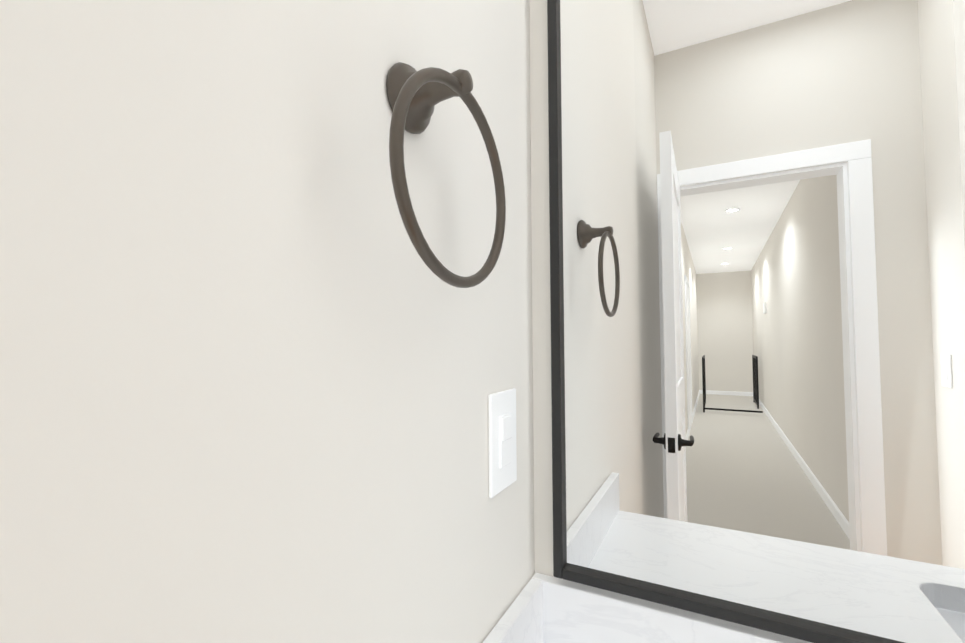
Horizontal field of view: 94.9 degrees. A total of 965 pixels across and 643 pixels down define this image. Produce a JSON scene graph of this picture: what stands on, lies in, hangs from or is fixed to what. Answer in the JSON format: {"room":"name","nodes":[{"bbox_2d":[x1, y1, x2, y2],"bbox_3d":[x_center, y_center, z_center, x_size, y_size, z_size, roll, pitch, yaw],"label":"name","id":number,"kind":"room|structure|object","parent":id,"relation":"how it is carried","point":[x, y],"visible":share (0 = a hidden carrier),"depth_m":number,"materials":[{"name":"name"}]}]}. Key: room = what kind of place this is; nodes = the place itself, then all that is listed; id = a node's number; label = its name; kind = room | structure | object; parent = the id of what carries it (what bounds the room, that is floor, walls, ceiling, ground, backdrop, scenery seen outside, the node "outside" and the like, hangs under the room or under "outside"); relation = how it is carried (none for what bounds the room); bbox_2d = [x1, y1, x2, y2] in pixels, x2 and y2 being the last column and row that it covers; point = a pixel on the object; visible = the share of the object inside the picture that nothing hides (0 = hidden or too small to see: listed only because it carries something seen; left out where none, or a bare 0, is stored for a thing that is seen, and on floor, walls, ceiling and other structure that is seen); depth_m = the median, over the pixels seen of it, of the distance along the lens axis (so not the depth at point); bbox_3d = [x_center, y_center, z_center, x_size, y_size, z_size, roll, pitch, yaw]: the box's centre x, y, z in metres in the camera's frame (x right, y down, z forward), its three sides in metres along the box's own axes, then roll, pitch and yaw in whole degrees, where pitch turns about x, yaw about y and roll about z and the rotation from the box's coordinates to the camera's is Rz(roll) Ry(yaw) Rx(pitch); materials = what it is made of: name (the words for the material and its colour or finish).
{"room":"bathroom","nodes":[
{"label":"bathroom","id":0,"kind":"room"},
{"bbox_2d":[0,0,534,642],"bbox_3d":[-0.246,-0.087,0.227,0.120,2.929,1.180,-1,-3,28],"label":"wall","id":1,"kind":"structure","parent":0,"point":[260,360],"depth_m":0.28,"materials":[{"name":"paint"}]},
{"bbox_2d":[386,62,505,287],"bbox_3d":[-0.044,-0.139,0.408,0.071,0.219,0.186,-1,-3,28],"label":"towel ring","id":2,"kind":"object","parent":1,"relation":"attached to","point":[414,96],"visible":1,"depth_m":0.40,"materials":[{"name":"brown metal"}]},
{"bbox_2d":[488,388,516,497],"bbox_3d":[0.030,0.161,0.601,0.010,0.132,0.082,-1,-3,28],"label":"light switch","id":3,"kind":"object","parent":1,"relation":"attached to","point":[502,455],"visible":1,"depth_m":0.59,"materials":[{"name":"plastic"}]},
{"bbox_2d":[529,0,562,578],"bbox_3d":[1.351,-0.099,0.124,3.045,2.929,0.120,-1,-3,28],"label":"wall","id":4,"kind":"structure","parent":0,"point":[542,428],"depth_m":0.71,"materials":[{"name":"paint"}]},
{"bbox_2d":[547,0,964,642],"bbox_3d":[0.802,-0.177,0.330,1.565,1.083,0.026,-1,-3,28],"label":"mirror","id":5,"kind":"object","parent":4,"relation":"attached to","point":[757,298],"visible":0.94,"depth_m":0.56,"materials":[{"name":"black mirror"}]},
{"bbox_3d":[0.740,1.352,-1.113,3.045,0.060,2.784,-1,-3,28],"label":"floor","id":6,"kind":"structure","parent":0,"visible":0},
{"bbox_2d":[483,573,811,642],"bbox_3d":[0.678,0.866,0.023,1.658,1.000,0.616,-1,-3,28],"label":"countertop","id":7,"kind":"structure","parent":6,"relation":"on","point":[543,608],"depth_m":0.62,"materials":[{"name":"white stone"}]}
]}

